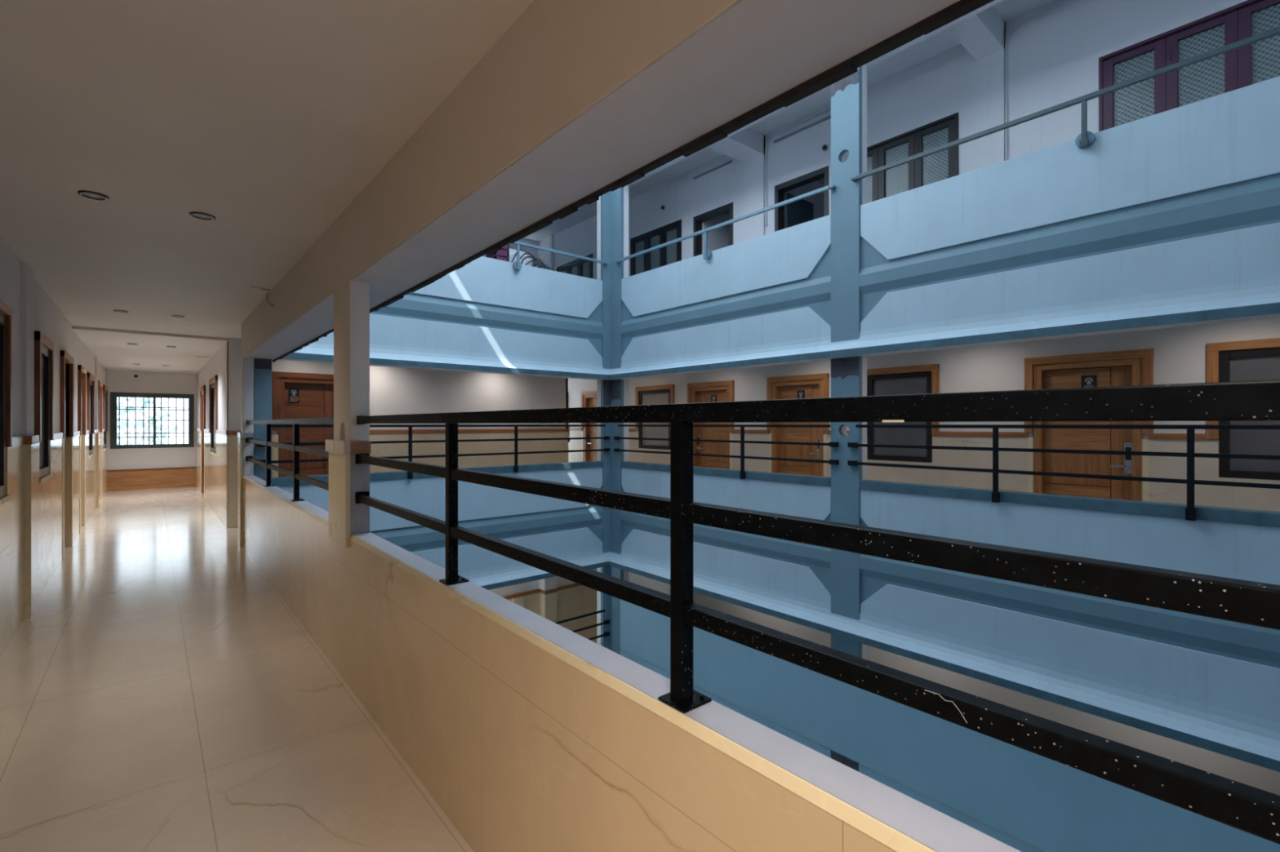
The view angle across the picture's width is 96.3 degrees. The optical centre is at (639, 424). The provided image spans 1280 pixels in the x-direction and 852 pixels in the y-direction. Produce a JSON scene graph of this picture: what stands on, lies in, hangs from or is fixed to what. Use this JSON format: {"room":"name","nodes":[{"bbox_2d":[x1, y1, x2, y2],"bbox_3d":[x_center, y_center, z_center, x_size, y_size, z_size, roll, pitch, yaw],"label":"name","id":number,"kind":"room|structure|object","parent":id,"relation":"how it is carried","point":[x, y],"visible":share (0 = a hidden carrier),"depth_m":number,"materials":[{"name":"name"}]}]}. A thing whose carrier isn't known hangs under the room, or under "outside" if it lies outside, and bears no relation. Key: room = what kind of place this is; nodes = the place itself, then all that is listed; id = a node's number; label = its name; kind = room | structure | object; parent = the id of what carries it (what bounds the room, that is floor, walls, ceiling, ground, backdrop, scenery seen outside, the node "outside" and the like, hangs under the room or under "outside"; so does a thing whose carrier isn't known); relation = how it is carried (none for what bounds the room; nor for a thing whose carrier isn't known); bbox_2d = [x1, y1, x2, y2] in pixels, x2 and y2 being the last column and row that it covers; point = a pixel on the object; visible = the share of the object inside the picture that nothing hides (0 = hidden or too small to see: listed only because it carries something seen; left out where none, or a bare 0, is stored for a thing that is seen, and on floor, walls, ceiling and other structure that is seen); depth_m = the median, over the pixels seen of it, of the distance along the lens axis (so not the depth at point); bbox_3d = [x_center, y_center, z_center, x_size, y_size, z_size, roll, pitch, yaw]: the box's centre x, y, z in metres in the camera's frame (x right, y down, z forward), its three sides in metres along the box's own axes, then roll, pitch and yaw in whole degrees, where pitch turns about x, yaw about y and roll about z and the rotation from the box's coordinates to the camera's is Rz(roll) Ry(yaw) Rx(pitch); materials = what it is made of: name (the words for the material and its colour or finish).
{"room":"open balcony corridor","nodes":[
{"label":"open balcony corridor","id":0,"kind":"room"},
{"bbox_2d":[0,235,107,657],"bbox_3d":[-5.260,-0.030,4.812,0.280,3.060,21.350,0,0,-41],"label":"wall","id":1,"kind":"structure","parent":0,"point":[48,319],"depth_m":5.13,"materials":[{"name":"white paint"}]},
{"bbox_2d":[0,299,12,505],"bbox_3d":[-3.941,-0.138,3.433,0.097,1.305,1.240,0,0,-41],"label":"window","id":2,"kind":"structure","parent":1,"relation":"in","point":[6,312],"depth_m":3.84,"materials":[{"name":"red wood"}]},
{"bbox_2d":[21,261,39,619],"bbox_3d":[-4.854,0.122,4.567,0.060,2.755,0.380,0,0,-41],"label":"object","id":3,"kind":"structure","parent":1,"relation":"attached to","point":[31,448],"depth_m":4.45,"materials":[{"name":"white paint"}]},
{"bbox_2d":[34,330,53,484],"bbox_3d":[-5.502,-0.145,5.262,0.097,1.320,0.920,0,0,-41],"label":"window","id":4,"kind":"structure","parent":1,"relation":"in","point":[43,345],"depth_m":5.44,"materials":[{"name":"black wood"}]},
{"bbox_2d":[5,428,107,447],"bbox_3d":[-5.158,0.122,4.899,0.028,0.065,21.350,0,0,-41],"label":"trim","id":5,"kind":"structure","parent":1,"relation":"attached to","point":[21,440],"depth_m":4.41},
{"bbox_2d":[60,350,74,559],"bbox_3d":[-6.793,0.340,6.665,0.236,2.320,1.040,0,0,-41],"label":"door","id":6,"kind":"structure","parent":1,"relation":"in","point":[65,358],"depth_m":7.03,"materials":[{"name":"red wood"}]},
{"bbox_2d":[77,364,86,533],"bbox_3d":[-8.040,0.340,8.125,0.236,2.320,0.840,0,0,-41],"label":"door","id":7,"kind":"structure","parent":1,"relation":"in","point":[81,370],"depth_m":8.42,"materials":[{"name":"beige wood"}]},
{"bbox_2d":[86,372,94,458],"bbox_3d":[-9.009,-0.140,9.368,0.097,1.350,1.020,0,0,-41],"label":"window","id":8,"kind":"structure","parent":1,"relation":"in","point":[90,378],"depth_m":9.48,"materials":[{"name":"red wood"}]},
{"bbox_2d":[94,356,99,508],"bbox_3d":[-9.824,0.138,10.382,0.055,2.725,0.270,0,0,-41],"label":"trim","id":9,"kind":"structure","parent":1,"relation":"attached to","point":[95,357],"depth_m":10.29,"materials":[{"name":"white paint"}]},
{"bbox_2d":[97,380,102,500],"bbox_3d":[-10.492,0.340,10.996,0.236,2.320,1.050,0,0,-41],"label":"door","id":10,"kind":"structure","parent":1,"relation":"in","point":[100,384],"depth_m":11.38,"materials":[{"name":"red wood"}]},
{"bbox_2d":[102,385,107,450],"bbox_3d":[-11.591,-0.140,12.391,0.097,1.370,1.170,0,0,-41],"label":"window","id":11,"kind":"structure","parent":1,"relation":"in","point":[104,388],"depth_m":12.59,"materials":[{"name":"red wood"}]},
{"bbox_2d":[106,370,196,469],"bbox_3d":[-11.593,-0.030,13.573,2.000,3.060,0.200,0,0,-41],"label":"wall","id":12,"kind":"structure","parent":0,"point":[116,381],"depth_m":13.50,"materials":[{"name":"white paint"}]},
{"bbox_2d":[133,371,138,377],"bbox_3d":[-11.695,-1.151,13.308,0.100,0.139,0.080,0,0,-41],"label":"ceiling sensor","id":13,"kind":"object","parent":12,"relation":"attached to","point":[136,374],"visible":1,"depth_m":13.29,"materials":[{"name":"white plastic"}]},
{"bbox_2d":[110,391,194,448],"bbox_3d":[-11.526,-0.090,13.591,1.505,1.290,0.160,0,0,-41],"label":"window","id":14,"kind":"structure","parent":12,"relation":"in","point":[137,420],"depth_m":13.57,"materials":[{"name":"white glass"}]},
{"bbox_2d":[195,341,228,528],"bbox_3d":[-8.318,-0.030,11.287,0.320,3.060,7.530,0,0,-41],"label":"wall","id":15,"kind":"structure","parent":0,"point":[215,468],"depth_m":9.56,"materials":[{"name":"white paint"}]},
{"bbox_2d":[200,385,205,493],"bbox_3d":[-9.216,0.350,12.203,0.176,2.300,1.130,0,0,-41],"label":"door","id":16,"kind":"structure","parent":15,"relation":"in","point":[202,389],"depth_m":12.47,"materials":[{"name":"red wood"}]},
{"bbox_2d":[195,428,227,435],"bbox_3d":[-8.435,0.122,11.187,0.028,0.065,7.530,0,0,-41],"label":"trim","id":17,"kind":"structure","parent":15,"relation":"attached to","point":[217,432],"depth_m":9.36,"materials":[{"name":"white paint"}]},
{"bbox_2d":[208,375,217,456],"bbox_3d":[-7.516,-0.145,10.150,0.097,1.360,1.370,0,0,-41],"label":"window","id":18,"kind":"structure","parent":15,"relation":"in","point":[213,382],"depth_m":10.38,"materials":[{"name":"red wood"}]},
{"bbox_2d":[0,486,474,851],"bbox_3d":[-2.569,1.625,7.242,7.900,0.250,21.550,0,0,-41],"label":"floor","id":19,"kind":"structure","parent":0,"point":[159,693],"depth_m":2.92,"materials":[{"name":"beige tile"}]},
{"bbox_2d":[106,466,195,491],"bbox_3d":[-11.435,1.255,13.475,1.608,0.490,0.155,0,0,-41],"label":"window bench","id":20,"kind":"object","parent":19,"relation":"on","point":[132,478],"visible":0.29,"depth_m":13.40,"materials":[{"name":"brown wood"}]},
{"bbox_2d":[237,351,253,546],"bbox_3d":[-4.917,0.300,7.150,0.140,2.400,0.300,0,0,-41],"label":"pillar","id":21,"kind":"structure","parent":19,"relation":"on","point":[245,468],"depth_m":7.06,"materials":[{"name":"white paint"}]},
{"bbox_2d":[0,0,534,374],"bbox_3d":[-4.736,-1.387,5.391,2.200,0.335,21.550,0,0,-41],"label":"ceiling","id":22,"kind":"structure","parent":0,"point":[268,119],"depth_m":2.49,"materials":[{"name":"white paint"}]},
{"bbox_2d":[76,190,109,200],"bbox_3d":[-2.991,-1.251,3.140,0.130,0.008,0.130,0,0,-41],"label":"recessed light","id":23,"kind":"object","parent":22,"relation":"in","point":[88,194],"visible":1,"depth_m":3.13,"materials":[{"name":"metal"}]},
{"bbox_2d":[113,310,128,312],"bbox_3d":[-5.746,-1.251,6.350,0.130,0.008,0.130,0,0,-41],"label":"recessed light","id":24,"kind":"object","parent":22,"relation":"in","point":[117,311],"visible":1,"depth_m":6.34,"materials":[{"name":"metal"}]},
{"bbox_2d":[171,315,185,317],"bbox_3d":[-5.350,-1.251,6.649,0.130,0.008,0.130,0,0,-41],"label":"recessed light","id":25,"kind":"object","parent":22,"relation":"in","point":[175,316],"visible":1,"depth_m":6.64,"materials":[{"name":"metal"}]},
{"bbox_2d":[188,211,216,220],"bbox_3d":[-2.630,-1.251,3.448,0.130,0.008,0.130,0,0,-41],"label":"recessed light","id":26,"kind":"object","parent":22,"relation":"in","point":[201,215],"visible":1,"depth_m":3.44,"materials":[{"name":"metal"}]},
{"bbox_2d":[250,286,270,290],"bbox_3d":[-3.497,-1.252,5.288,0.150,0.010,0.065,0,0,-41],"label":"ceiling slot","id":27,"kind":"object","parent":22,"relation":"attached to","point":[254,287],"visible":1,"depth_m":5.26,"materials":[{"name":"black metal"}]},
{"bbox_2d":[240,0,994,362],"bbox_3d":[-0.865,-1.198,2.615,0.350,0.804,12.300,0,0,-41],"label":"beam","id":28,"kind":"structure","parent":22,"relation":"attached to","point":[577,101],"depth_m":1.69,"materials":[{"name":"beige paint"}]},
{"bbox_2d":[226,337,568,528],"bbox_3d":[-3.803,-0.150,10.284,5.845,3.300,0.220,0,0,-41],"label":"wall","id":29,"kind":"structure","parent":0,"point":[411,390],"depth_m":10.43,"materials":[{"name":"white paint"}]},
{"bbox_2d":[271,371,333,477],"bbox_3d":[-5.179,0.350,9.059,1.110,2.300,0.176,0,0,-41],"label":"door","id":30,"kind":"structure","parent":29,"relation":"in","point":[295,395],"depth_m":8.99,"materials":[{"name":"red wood"}]},
{"bbox_2d":[369,365,388,430],"bbox_3d":[-4.496,-0.580,9.560,0.580,1.340,0.020,0,0,-41],"label":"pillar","id":31,"kind":"structure","parent":29,"relation":"attached to","point":[379,375],"depth_m":9.64,"materials":[{"name":"white paint"}]},
{"bbox_2d":[227,428,568,435],"bbox_3d":[-3.735,0.122,10.205,5.855,0.065,0.028,0,0,-41],"label":"trim","id":32,"kind":"structure","parent":29,"relation":"attached to","point":[392,431],"depth_m":10.57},
{"bbox_2d":[262,461,610,590],"bbox_3d":[-2.647,1.628,8.888,5.560,1.900,0.305,0,0,-41],"label":"parapet","id":33,"kind":"object","parent":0,"point":[571,531],"visible":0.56,"depth_m":9.16,"materials":[{"name":"blue paint"}]},
{"bbox_2d":[253,358,271,479],"bbox_3d":[-4.758,-0.065,7.224,0.183,1.530,0.173,0,0,-41],"label":"column","id":34,"kind":"structure","parent":33,"relation":"on","point":[262,367],"depth_m":7.15,"materials":[{"name":"blue paint"}]},
{"bbox_2d":[256,424,609,479],"bbox_3d":[-2.655,0.394,8.852,5.460,0.782,0.090,0,0,-41],"label":"railing","id":35,"kind":"object","parent":33,"relation":"on","point":[410,474],"visible":0.73,"depth_m":8.74,"materials":[{"name":"black metal"}]},
{"bbox_2d":[279,256,613,380],"bbox_3d":[-2.643,-1.736,8.884,5.560,1.828,0.295,0,0,-41],"label":"parapet","id":36,"kind":"object","parent":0,"point":[486,315],"visible":0.64,"depth_m":9.15,"materials":[{"name":"blue paint"}]},
{"bbox_2d":[512,240,608,270],"bbox_3d":[-2.651,-2.759,8.848,5.388,0.458,0.100,0,0,-41],"label":"handrail","id":37,"kind":"object","parent":36,"relation":"on","point":[517,265],"visible":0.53,"depth_m":9.64,"materials":[{"name":"metal"}]},
{"bbox_2d":[508,239,538,267],"bbox_3d":[-6.029,-3.250,13.038,8.366,3.500,0.260,0,0,-41],"label":"wall","id":38,"kind":"structure","parent":0,"point":[513,247],"depth_m":15.54,"materials":[{"name":"white paint"}]},
{"bbox_2d":[488,568,596,643],"bbox_3d":[-3.212,3.525,10.651,7.150,2.750,0.430,0,0,-41],"label":"wall","id":39,"kind":"structure","parent":0,"point":[557,598],"depth_m":11.79,"materials":[{"name":"white paint"}]},
{"bbox_2d":[565,377,568,428],"bbox_3d":[-2.775,-0.150,13.543,0.050,3.300,3.800,0,0,-41],"label":"wall","id":40,"kind":"structure","parent":0,"point":[566,400],"depth_m":12.10,"materials":[{"name":"white paint"}]},
{"bbox_2d":[568,426,569,442],"bbox_3d":[-1.509,0.190,12.068,0.040,0.360,0.088,0,0,-41],"label":"rod","id":41,"kind":"object","parent":40,"relation":"attached to","point":[568,427],"visible":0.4,"depth_m":12.04,"materials":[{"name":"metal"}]},
{"bbox_2d":[243,475,1021,851],"bbox_3d":[-0.937,1.190,2.514,0.113,1.120,12.240,0,0,-41],"label":"wall","id":42,"kind":"structure","parent":0,"point":[529,733],"depth_m":1.70,"materials":[{"name":"beige stone"}]},
{"bbox_2d":[245,417,333,502],"bbox_3d":[-3.331,0.290,5.329,0.088,0.680,4.550,0,0,-41],"label":"railing","id":43,"kind":"object","parent":42,"relation":"on","point":[295,447],"visible":0.77,"depth_m":4.72,"materials":[{"name":"black metal"}]},
{"bbox_2d":[324,280,370,547],"bbox_3d":[-1.762,-0.065,3.450,0.143,1.530,0.465,0,0,-41],"label":"pillar","id":44,"kind":"structure","parent":42,"relation":"on","point":[347,518],"depth_m":3.31,"materials":[{"name":"beige paint"}]},
{"bbox_2d":[355,379,1279,844],"bbox_3d":[0.721,0.290,0.585,0.088,0.680,7.153,0,0,-41],"label":"railing","id":45,"kind":"object","parent":42,"relation":"on","point":[1255,811],"visible":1,"depth_m":0.88,"materials":[{"name":"black metal"}]},
{"bbox_2d":[702,177,824,231],"bbox_3d":[3.809,-3.350,10.091,2.500,3.300,17.600,0,0,-41],"label":"wall","id":46,"kind":"structure","parent":0,"point":[818,200],"depth_m":11.34,"materials":[{"name":"white paint"}]},
{"bbox_2d":[693,202,733,257],"bbox_3d":[1.728,-2.970,11.112,0.970,2.140,0.989,0,0,-41],"label":"door","id":47,"kind":"structure","parent":46,"relation":"in","point":[717,238],"depth_m":11.18,"materials":[{"name":"black paint"}]},
{"bbox_2d":[774,165,828,231],"bbox_3d":[2.976,-2.970,9.651,0.970,2.140,1.010,0,0,-41],"label":"door","id":48,"kind":"structure","parent":46,"relation":"in","point":[800,211],"depth_m":9.71,"materials":[{"name":"black paint"}]},
{"bbox_2d":[509,0,1053,255],"bbox_3d":[1.576,-5.140,9.368,1.966,0.320,19.400,0,0,-41],"label":"ceiling","id":49,"kind":"structure","parent":0,"point":[943,41],"depth_m":9.03,"materials":[{"name":"white paint"}]},
{"bbox_2d":[709,127,764,163],"bbox_3d":[1.500,-4.815,9.612,1.366,0.350,0.430,0,0,-41],"label":"beam","id":50,"kind":"structure","parent":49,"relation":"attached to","point":[745,145],"depth_m":9.68,"materials":[{"name":"white paint"}]},
{"bbox_2d":[628,0,1004,186],"bbox_3d":[3.408,-4.705,6.264,0.240,0.550,12.300,0,0,-41],"label":"beam","id":51,"kind":"structure","parent":49,"relation":"attached to","point":[924,37],"depth_m":6.94,"materials":[{"name":"white paint"}]},
{"bbox_2d":[947,5,1005,61],"bbox_3d":[3.912,-4.815,6.788,1.366,0.350,0.308,0,0,-41],"label":"beam","id":52,"kind":"structure","parent":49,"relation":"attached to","point":[982,35],"depth_m":6.88,"materials":[{"name":"white paint"}]},
{"bbox_2d":[620,649,1044,851],"bbox_3d":[3.523,4.899,6.014,0.150,1.603,11.770,0,0,-41],"label":"wall","id":53,"kind":"structure","parent":0,"point":[977,824],"depth_m":6.72,"materials":[{"name":"paint"}]},
{"bbox_2d":[620,600,1279,851],"bbox_3d":[3.464,3.490,5.957,0.023,1.180,11.760,0,0,-41],"label":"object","id":54,"kind":"structure","parent":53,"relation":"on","point":[1048,805],"depth_m":6.12,"materials":[{"name":"blue paint"}]},
{"bbox_2d":[509,0,1279,795],"bbox_3d":[2.236,-0.050,9.932,0.230,9.900,19.400,0,0,-41],"label":"wall","id":55,"kind":"structure","parent":0,"point":[1053,55],"depth_m":7.23,"materials":[{"name":"white paint"}]},
{"bbox_2d":[550,234,553,270],"bbox_3d":[-2.315,-3.735,15.053,0.089,2.470,0.089,0,0,-41],"label":"pipe","id":56,"kind":"object","parent":55,"relation":"attached to","point":[551,235],"visible":0.34,"depth_m":15.01,"materials":[{"name":"white paint"}]},
{"bbox_2d":[556,253,592,278],"bbox_3d":[-1.623,-3.444,14.359,0.110,1.288,1.575,0,0,-41],"label":"window","id":57,"kind":"structure","parent":55,"relation":"in","point":[582,268],"depth_m":14.15,"materials":[{"name":"black glass"}]},
{"bbox_2d":[580,391,596,462],"bbox_3d":[-1.033,0.350,13.709,0.176,2.300,1.090,0,0,-41],"label":"door","id":58,"kind":"structure","parent":55,"relation":"in","point":[588,398],"depth_m":13.95,"materials":[{"name":"brown wood"}]},
{"bbox_2d":[635,384,674,449],"bbox_3d":[0.320,-0.147,12.063,0.097,1.325,1.180,0,0,-41],"label":"window","id":59,"kind":"structure","parent":55,"relation":"in","point":[658,394],"depth_m":12.07,"materials":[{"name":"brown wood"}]},
{"bbox_2d":[630,219,681,276],"bbox_3d":[0.337,-3.444,12.064,0.110,1.288,1.577,0,0,-41],"label":"window","id":60,"kind":"structure","parent":55,"relation":"in","point":[670,254],"depth_m":12.03,"materials":[{"name":"black glass"}]},
{"bbox_2d":[661,204,666,210],"bbox_3d":[0.477,-4.467,11.823,0.050,0.110,0.110,0,0,-41],"label":"socket","id":61,"kind":"object","parent":55,"relation":"attached to","point":[663,207],"visible":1,"depth_m":11.80,"materials":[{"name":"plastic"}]},
{"bbox_2d":[687,380,733,469],"bbox_3d":[1.372,0.350,10.893,0.176,2.300,1.165,0,0,-41],"label":"door","id":62,"kind":"structure","parent":55,"relation":"in","point":[718,391],"depth_m":10.91,"materials":[{"name":"brown wood"}]},
{"bbox_2d":[743,134,764,241],"bbox_3d":[2.002,-3.440,10.041,0.045,3.080,0.430,0,0,-41],"label":"pilaster","id":63,"kind":"object","parent":55,"relation":"attached to","point":[754,169],"visible":0.43,"depth_m":10.01,"materials":[{"name":"white paint"}]},
{"bbox_2d":[766,373,829,476],"bbox_3d":[2.616,0.350,9.437,0.176,2.300,1.165,0,0,-41],"label":"door","id":64,"kind":"structure","parent":55,"relation":"in","point":[815,385],"depth_m":9.44,"materials":[{"name":"brown wood"}]},
{"bbox_2d":[765,108,831,226],"bbox_3d":[2.620,-4.157,9.321,0.028,1.514,1.413,0,0,-41],"label":"conduit","id":65,"kind":"object","parent":55,"relation":"attached to","point":[829,109],"visible":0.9,"depth_m":9.82,"materials":[{"name":"white plastic"}]},
{"bbox_2d":[822,144,829,151],"bbox_3d":[2.900,-4.334,8.986,0.050,0.110,0.110,0,0,-41],"label":"socket","id":66,"kind":"object","parent":55,"relation":"attached to","point":[825,148],"visible":1,"depth_m":8.97,"materials":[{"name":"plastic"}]},
{"bbox_2d":[569,428,1207,439],"bbox_3d":[2.744,0.125,9.182,0.032,0.060,17.600,0,0,-41],"label":"trim","id":67,"kind":"structure","parent":55,"relation":"attached to","point":[1151,436],"depth_m":7.20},
{"bbox_2d":[866,364,939,462],"bbox_3d":[3.676,-0.145,8.133,0.097,1.330,1.096,0,0,-41],"label":"window","id":68,"kind":"structure","parent":55,"relation":"in","point":[924,379],"depth_m":8.10,"materials":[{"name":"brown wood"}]},
{"bbox_2d":[866,112,958,203],"bbox_3d":[3.665,-3.444,8.167,0.110,1.288,1.645,0,0,-41],"label":"window","id":69,"kind":"structure","parent":55,"relation":"in","point":[943,165],"depth_m":7.96,"materials":[{"name":"grey glass"}]},
{"bbox_2d":[977,22,1005,168],"bbox_3d":[4.414,-3.440,7.217,0.045,3.080,0.308,0,0,-41],"label":"pilaster","id":70,"kind":"object","parent":55,"relation":"attached to","point":[990,68],"visible":0.43,"depth_m":7.20,"materials":[{"name":"white paint"}]},
{"bbox_2d":[1004,0,1069,160],"bbox_3d":[4.978,-3.657,6.561,0.028,2.514,1.413,0,0,-41],"label":"conduit","id":71,"kind":"object","parent":55,"relation":"attached to","point":[1063,1],"visible":0.77,"depth_m":7.08,"materials":[{"name":"white plastic"}]},
{"bbox_2d":[1024,348,1153,502],"bbox_3d":[5.088,0.350,6.542,0.176,2.300,1.170,0,0,-41],"label":"door","id":72,"kind":"structure","parent":55,"relation":"in","point":[1127,367],"depth_m":6.53,"materials":[{"name":"brown wood"}]},
{"bbox_2d":[1098,0,1279,131],"bbox_3d":[5.850,-3.444,5.609,0.110,1.288,2.152,0,0,-41],"label":"window","id":73,"kind":"structure","parent":55,"relation":"in","point":[1260,61],"depth_m":5.85,"materials":[{"name":"glass"}]},
{"bbox_2d":[1206,337,1279,480],"bbox_3d":[6.150,-0.142,5.237,0.097,1.335,1.387,0,0,-41],"label":"window","id":74,"kind":"structure","parent":55,"relation":"in","point":[1254,360],"depth_m":5.56,"materials":[{"name":"brown wood"}]},
{"bbox_2d":[608,461,1279,772],"bbox_3d":[3.365,1.628,6.096,0.305,1.900,12.100,0,0,-41],"label":"parapet","id":75,"kind":"object","parent":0,"point":[1211,684],"visible":0.77,"depth_m":5.58,"materials":[{"name":"blue paint"}]},
{"bbox_2d":[613,424,839,479],"bbox_3d":[1.003,0.394,8.826,0.090,0.782,4.480,0,0,-41],"label":"railing","id":76,"kind":"object","parent":75,"relation":"attached to","point":[742,473],"visible":0.75,"depth_m":8.23,"materials":[{"name":"black metal"}]},
{"bbox_2d":[847,424,1279,520],"bbox_3d":[4.916,0.394,4.245,0.090,0.782,7.270,0,0,-41],"label":"railing","id":77,"kind":"object","parent":75,"relation":"on","point":[1190,511],"visible":1,"depth_m":5.18,"materials":[{"name":"black metal"}]},
{"bbox_3d":[-3.830,-1.700,11.603,7.286,0.400,5.380,0,0,-40],"label":"floor","id":78,"kind":"structure","parent":0,"visible":0},
{"bbox_3d":[-2.075,-2.350,10.590,2.000,0.900,0.800,0,0,-40],"label":"table","id":79,"kind":"object","parent":78,"relation":"on","visible":0},
{"bbox_2d":[485,244,509,262],"bbox_3d":[-2.526,-2.995,10.171,0.270,0.390,0.350,0,0,-41],"label":"plastic crate","id":80,"kind":"object","parent":79,"relation":"on","point":[503,254],"visible":0.34,"depth_m":10.07,"materials":[{"name":"purple plastic"}]},
{"bbox_2d":[511,248,535,266],"bbox_3d":[-2.102,-2.989,10.370,0.519,0.360,0.086,0,0,-41],"label":"rod","id":81,"kind":"object","parent":79,"relation":"on","point":[531,255],"visible":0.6,"depth_m":10.40,"materials":[{"name":"metal"}]},
{"bbox_2d":[520,253,540,268],"bbox_3d":[-2.047,-2.976,10.496,0.557,0.335,0.085,0,0,-41],"label":"rod","id":82,"kind":"object","parent":79,"relation":"on","point":[522,255],"visible":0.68,"depth_m":10.52,"materials":[{"name":"metal"}]},
{"bbox_2d":[520,256,542,268],"bbox_3d":[-1.991,-2.964,10.623,0.462,0.309,0.085,0,0,-41],"label":"rod","id":83,"kind":"object","parent":79,"relation":"on","point":[540,260],"visible":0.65,"depth_m":10.62,"materials":[{"name":"metal"}]},
{"bbox_2d":[524,259,546,269],"bbox_3d":[-1.932,-2.951,10.752,0.526,0.286,0.085,0,0,-41],"label":"rod","id":84,"kind":"object","parent":79,"relation":"on","point":[530,261],"visible":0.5,"depth_m":10.73,"materials":[{"name":"metal"}]},
{"bbox_2d":[532,262,550,270],"bbox_3d":[-1.868,-2.938,10.886,0.553,0.261,0.085,0,0,-41],"label":"rod","id":85,"kind":"object","parent":79,"relation":"on","point":[546,265],"visible":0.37,"depth_m":10.92,"materials":[{"name":"metal"}]},
{"bbox_3d":[3.477,7.000,6.192,0.150,2.600,12.100,0,0,-40],"label":"wall","id":86,"kind":"structure","parent":0,"visible":0},
{"bbox_2d":[610,184,628,654],"bbox_3d":[-0.387,0.635,10.634,0.196,10.130,0.326,0,0,-41],"label":"column","id":87,"kind":"structure","parent":86,"relation":"on","point":[620,197],"depth_m":10.55,"materials":[{"name":"blue paint"}]},
{"bbox_2d":[831,64,866,771],"bbox_3d":[2.598,0.635,7.139,0.196,10.130,0.377,0,0,-41],"label":"column","id":88,"kind":"structure","parent":86,"relation":"on","point":[849,94],"depth_m":7.06,"materials":[{"name":"blue paint"}]},
{"bbox_3d":[-2.742,7.000,9.000,5.560,2.600,0.150,0,0,-40],"label":"wall","id":89,"kind":"structure","parent":0,"visible":0},
{"bbox_2d":[596,191,610,649],"bbox_3d":[-0.668,0.635,10.702,0.195,10.130,0.196,0,0,-41],"label":"column","id":90,"kind":"structure","parent":89,"relation":"on","point":[603,204],"depth_m":10.62,"materials":[{"name":"blue paint"}]},
{"bbox_2d":[554,609,609,640],"bbox_3d":[-2.655,3.794,8.852,5.460,0.782,0.090,0,0,-41],"label":"railing","id":91,"kind":"object","parent":90,"relation":"attached to","point":[607,621],"visible":0.21,"depth_m":10.33,"materials":[{"name":"black metal"}]},
{"bbox_3d":[2.298,-1.580,8.801,1.606,0.640,17.600,0,0,-40],"label":"ceiling","id":92,"kind":"structure","parent":0,"visible":0},
{"bbox_2d":[605,75,1279,380],"bbox_3d":[3.361,-1.736,6.093,0.295,1.828,12.100,0,0,-41],"label":"parapet","id":93,"kind":"object","parent":92,"relation":"attached to","point":[1170,219],"visible":0.97,"depth_m":5.64,"materials":[{"name":"blue paint"}]},
{"bbox_2d":[614,185,835,263],"bbox_3d":[0.999,-2.759,8.823,0.100,0.458,4.408,0,0,-41],"label":"handrail","id":94,"kind":"object","parent":93,"relation":"on","point":[707,255],"visible":1,"depth_m":8.55,"materials":[{"name":"grey metal"}]},
{"bbox_2d":[850,26,1279,182],"bbox_3d":[4.948,-2.759,4.200,0.100,0.458,7.288,0,0,-41],"label":"handrail","id":95,"kind":"object","parent":93,"relation":"on","point":[1086,139],"visible":1,"depth_m":5.21,"materials":[{"name":"metal"}]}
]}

